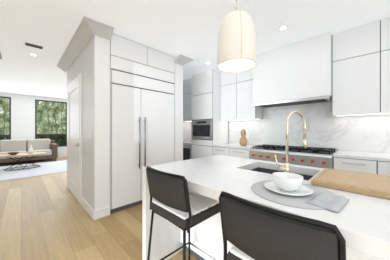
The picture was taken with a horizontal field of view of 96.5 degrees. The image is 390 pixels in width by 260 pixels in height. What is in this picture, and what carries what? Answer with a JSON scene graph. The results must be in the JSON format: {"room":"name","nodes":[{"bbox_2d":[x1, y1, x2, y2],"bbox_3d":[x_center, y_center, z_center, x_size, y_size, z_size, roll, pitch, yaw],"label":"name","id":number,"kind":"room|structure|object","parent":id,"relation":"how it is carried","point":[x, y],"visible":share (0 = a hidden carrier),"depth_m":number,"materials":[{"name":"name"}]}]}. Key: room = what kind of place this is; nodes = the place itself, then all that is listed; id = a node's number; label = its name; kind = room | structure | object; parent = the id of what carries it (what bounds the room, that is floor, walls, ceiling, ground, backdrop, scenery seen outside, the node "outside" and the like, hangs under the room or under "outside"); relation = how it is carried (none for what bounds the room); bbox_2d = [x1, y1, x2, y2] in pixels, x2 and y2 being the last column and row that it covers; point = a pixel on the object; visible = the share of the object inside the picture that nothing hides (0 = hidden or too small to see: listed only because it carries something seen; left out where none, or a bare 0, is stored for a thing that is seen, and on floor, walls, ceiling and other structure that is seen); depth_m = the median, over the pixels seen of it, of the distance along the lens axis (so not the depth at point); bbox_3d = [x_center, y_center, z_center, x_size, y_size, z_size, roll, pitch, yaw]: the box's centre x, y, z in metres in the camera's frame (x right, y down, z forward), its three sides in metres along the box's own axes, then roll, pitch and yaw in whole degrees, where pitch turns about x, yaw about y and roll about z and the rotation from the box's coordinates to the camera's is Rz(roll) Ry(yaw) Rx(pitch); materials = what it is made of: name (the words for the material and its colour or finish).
{"room":"kitchen","nodes":[
{"label":"kitchen","id":0,"kind":"room"},
{"bbox_2d":[0,92,66,156],"bbox_3d":[-7.094,-0.100,7.165,7.300,2.700,0.195,0,0,-45],"label":"wall","id":1,"kind":"structure","parent":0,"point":[22,106],"depth_m":7.14,"materials":[{"name":"white paint"}]},
{"bbox_2d":[0,96,10,139],"bbox_3d":[-7.729,-0.265,6.527,1.140,2.070,0.060,0,0,-45],"label":"window","id":2,"kind":"structure","parent":1,"relation":"in","point":[5,102],"depth_m":6.84,"materials":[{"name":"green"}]},
{"bbox_2d":[35,99,66,146],"bbox_3d":[-6.438,-0.265,7.817,1.110,2.070,0.060,0,0,-45],"label":"window","id":3,"kind":"structure","parent":1,"relation":"in","point":[50,116],"depth_m":7.83,"materials":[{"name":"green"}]},
{"bbox_2d":[0,157,197,259],"bbox_3d":[-2.263,1.300,2.475,7.500,0.100,13.900,0,0,-45],"label":"floor","id":4,"kind":"structure","parent":0,"point":[41,219],"depth_m":2.23,"materials":[{"name":"brown wood"}]},
{"bbox_2d":[0,139,57,162],"bbox_3d":[-6.771,0.810,6.488,2.500,0.880,0.950,0,0,-45],"label":"sofa","id":5,"kind":"object","parent":4,"relation":"on","point":[49,146],"visible":0.83,"depth_m":6.73,"materials":[{"name":"beige fabric"}]},
{"bbox_2d":[0,160,66,180],"bbox_3d":[-5.533,1.244,5.215,3.650,0.012,2.500,0,0,-45],"label":"rug","id":6,"kind":"object","parent":4,"relation":"on","point":[53,167],"visible":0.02,"depth_m":5.33,"materials":[{"name":"white carpet"}]},
{"bbox_2d":[0,152,46,170],"bbox_3d":[-5.586,1.008,5.657,1.160,0.455,0.760,0,0,-45],"label":"coffee table","id":7,"kind":"object","parent":6,"relation":"on","point":[21,155],"visible":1,"depth_m":5.55,"materials":[{"name":"brown wood"}]},
{"bbox_2d":[28,145,33,153],"bbox_3d":[-5.473,0.640,5.798,0.140,0.280,0.140,0,0,-45],"label":"vase","id":8,"kind":"object","parent":7,"relation":"on","point":[30,150],"visible":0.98,"depth_m":5.76,"materials":[{"name":"white ceramic"}]},
{"bbox_2d":[57,16,193,219],"bbox_3d":[-1.564,-0.100,3.743,1.950,2.700,2.414,0,0,-45],"label":"cabinet","id":9,"kind":"object","parent":4,"relation":"on","point":[125,96],"visible":0.88,"depth_m":2.80,"materials":[{"name":"white paint"}]},
{"bbox_2d":[146,166,222,259],"bbox_3d":[-0.062,0.755,1.267,0.486,0.990,0.455,0,0,-45],"label":"stool","id":10,"kind":"object","parent":4,"relation":"on","point":[173,201],"visible":0.91,"depth_m":1.10,"materials":[{"name":"grey leather"}]},
{"bbox_2d":[183,78,191,159],"bbox_3d":[-0.117,-0.098,4.832,0.683,2.696,0.651,0,0,-45],"label":"station","id":11,"kind":"object","parent":4,"relation":"on","point":[187,84],"visible":0.24,"depth_m":4.86,"materials":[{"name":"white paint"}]},
{"bbox_2d":[192,69,227,158],"bbox_3d":[0.349,-0.060,4.351,0.663,2.620,0.680,0,0,-45],"label":"oven column","id":12,"kind":"structure","parent":4,"relation":"on","point":[208,130],"depth_m":4.10,"materials":[{"name":"white paint"}]},
{"bbox_2d":[213,147,249,158],"bbox_3d":[0.920,0.811,3.789,0.651,0.878,0.917,0,0,-45],"label":"base cabinet","id":13,"kind":"object","parent":4,"relation":"on","point":[241,153],"visible":0.21,"depth_m":3.55,"materials":[{"name":"white paint"}]},
{"bbox_2d":[212,143,256,149],"bbox_3d":[0.936,0.350,3.805,0.645,0.040,0.917,0,0,-45],"label":"countertop","id":14,"kind":"structure","parent":13,"relation":"on","point":[226,145],"depth_m":3.70,"materials":[{"name":"stone"}]},
{"bbox_2d":[239,129,246,145],"bbox_3d":[1.032,0.155,3.719,0.170,0.350,0.170,0,0,-45],"label":"vase","id":15,"kind":"object","parent":14,"relation":"on","point":[243,140],"visible":1,"depth_m":3.67,"materials":[{"name":"brown wood"}]},
{"bbox_2d":[142,155,389,259],"bbox_3d":[1.005,0.790,0.866,1.116,0.920,3.056,0,0,-45],"label":"kitchen island","id":16,"kind":"object","parent":4,"relation":"on","point":[363,221],"visible":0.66,"depth_m":1.26,"materials":[{"name":"stone"}]},
{"bbox_2d":[274,111,306,171],"bbox_3d":[0.681,0.098,1.190,0.267,0.464,0.085,0,0,-16],"label":"faucet","id":17,"kind":"object","parent":16,"relation":"on","point":[304,141],"visible":0.86,"depth_m":1.17,"materials":[{"name":"gold metal"}]},
{"bbox_2d":[251,180,337,209],"bbox_3d":[0.516,0.328,0.926,0.414,0.004,0.414,0,0,-45],"label":"placemat","id":18,"kind":"object","parent":16,"relation":"on","point":[258,188],"visible":0.5,"depth_m":0.85,"materials":[{"name":"grey"}]},
{"bbox_2d":[264,181,312,195],"bbox_3d":[0.495,0.315,0.933,0.232,0.022,0.232,0,0,-45],"label":"plate","id":19,"kind":"object","parent":18,"relation":"on","point":[304,190],"visible":0.62,"depth_m":0.91,"materials":[{"name":"white ceramic"}]},
{"bbox_2d":[272,172,302,191],"bbox_3d":[0.495,0.281,0.933,0.148,0.077,0.148,0,0,-45],"label":"bowl","id":20,"kind":"object","parent":19,"relation":"on","point":[286,181],"visible":1,"depth_m":0.89,"materials":[{"name":"white ceramic"}]},
{"bbox_2d":[305,192,348,211],"bbox_3d":[0.606,0.315,0.794,0.200,0.022,0.115,0,0,-39],"label":"napkin","id":21,"kind":"object","parent":18,"relation":"on","point":[324,200],"visible":1,"depth_m":0.77,"materials":[{"name":"grey fabric"}]},
{"bbox_2d":[311,168,389,198],"bbox_3d":[0.997,0.315,1.089,0.494,0.030,0.370,0,0,-45],"label":"cutting board","id":22,"kind":"object","parent":16,"relation":"on","point":[376,185],"visible":1,"depth_m":1.01,"materials":[{"name":"brown wood"}]},
{"bbox_2d":[219,191,345,259],"bbox_3d":[0.394,0.755,0.755,0.486,0.990,0.435,0,0,-45],"label":"stool","id":23,"kind":"object","parent":4,"relation":"on","point":[255,231],"visible":1,"depth_m":0.57,"materials":[{"name":"grey leather"}]},
{"bbox_2d":[249,144,337,168],"bbox_3d":[1.650,0.770,3.008,0.722,0.960,1.212,0,0,-45],"label":"range","id":24,"kind":"object","parent":4,"relation":"on","point":[312,156],"visible":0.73,"depth_m":2.76,"materials":[{"name":"silver metal"}]},
{"bbox_2d":[333,157,389,175],"bbox_3d":[3.493,0.811,1.216,0.651,0.878,3.920,0,0,-45],"label":"base cabinet","id":25,"kind":"object","parent":4,"relation":"on","point":[357,165],"visible":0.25,"depth_m":2.19,"materials":[{"name":"white paint"}]},
{"bbox_2d":[333,150,389,161],"bbox_3d":[3.509,0.350,1.232,0.645,0.040,3.920,0,0,-45],"label":"countertop","id":26,"kind":"structure","parent":25,"relation":"on","point":[340,153],"depth_m":2.29,"materials":[{"name":"stone"}]},
{"bbox_2d":[183,121,190,140],"bbox_3d":[-0.903,-0.100,5.185,1.344,2.700,0.910,0,0,-45],"label":"wall","id":27,"kind":"structure","parent":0,"point":[186,125],"depth_m":5.19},
{"bbox_2d":[0,0,389,98],"bbox_3d":[-2.263,-1.500,2.475,7.500,0.100,13.900,0,0,-45],"label":"ceiling","id":28,"kind":"structure","parent":0,"point":[188,28],"depth_m":2.39,"materials":[{"name":"white paint"}]},
{"bbox_2d":[25,42,42,48],"bbox_3d":[-2.747,-1.442,2.973,0.215,0.016,0.134,0,0,-45],"label":"air vent","id":29,"kind":"object","parent":28,"relation":"in","point":[27,44],"depth_m":2.98,"materials":[{"name":"black metal"}]},
{"bbox_2d":[217,0,256,72],"bbox_3d":[0.357,-0.999,1.503,0.330,0.903,0.330,0,0,-45],"label":"pendant lamp","id":30,"kind":"object","parent":28,"relation":"hanging from","point":[236,45],"visible":1,"depth_m":1.38,"materials":[{"name":"beige fabric"}]},
{"bbox_2d":[279,25,287,29],"bbox_3d":[1.239,-1.442,2.442,0.111,0.016,0.105,0,0,-45],"label":"recessed light","id":31,"kind":"object","parent":28,"relation":"in","point":[284,27],"depth_m":2.45,"materials":[{"name":"white"}]},
{"bbox_2d":[191,102,389,152],"bbox_3d":[0.291,-0.100,5.029,13.900,2.700,0.176,0,0,45],"label":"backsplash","id":32,"kind":"structure","parent":0,"point":[361,133],"depth_m":3.05,"materials":[{"name":"white stone"}]},
{"bbox_2d":[220,69,261,120],"bbox_3d":[1.019,-0.831,3.920,0.325,1.231,0.872,0,0,-45],"label":"upper cabinet","id":33,"kind":"object","parent":32,"relation":"attached to","point":[236,89],"visible":0.66,"depth_m":3.79,"materials":[{"name":"white paint"}]},
{"bbox_2d":[253,32,331,107],"bbox_3d":[1.713,-0.956,3.134,0.455,0.980,1.210,0,0,-45],"label":"range hood","id":34,"kind":"object","parent":32,"relation":"attached to","point":[300,72],"visible":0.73,"depth_m":2.87,"materials":[{"name":"white paint"}]},
{"bbox_2d":[332,17,389,115],"bbox_3d":[2.903,-0.831,2.037,0.325,1.231,2.015,0,0,-45],"label":"upper cabinet","id":35,"kind":"object","parent":32,"relation":"attached to","point":[361,54],"visible":1,"depth_m":2.40,"materials":[{"name":"white paint"}]}
]}

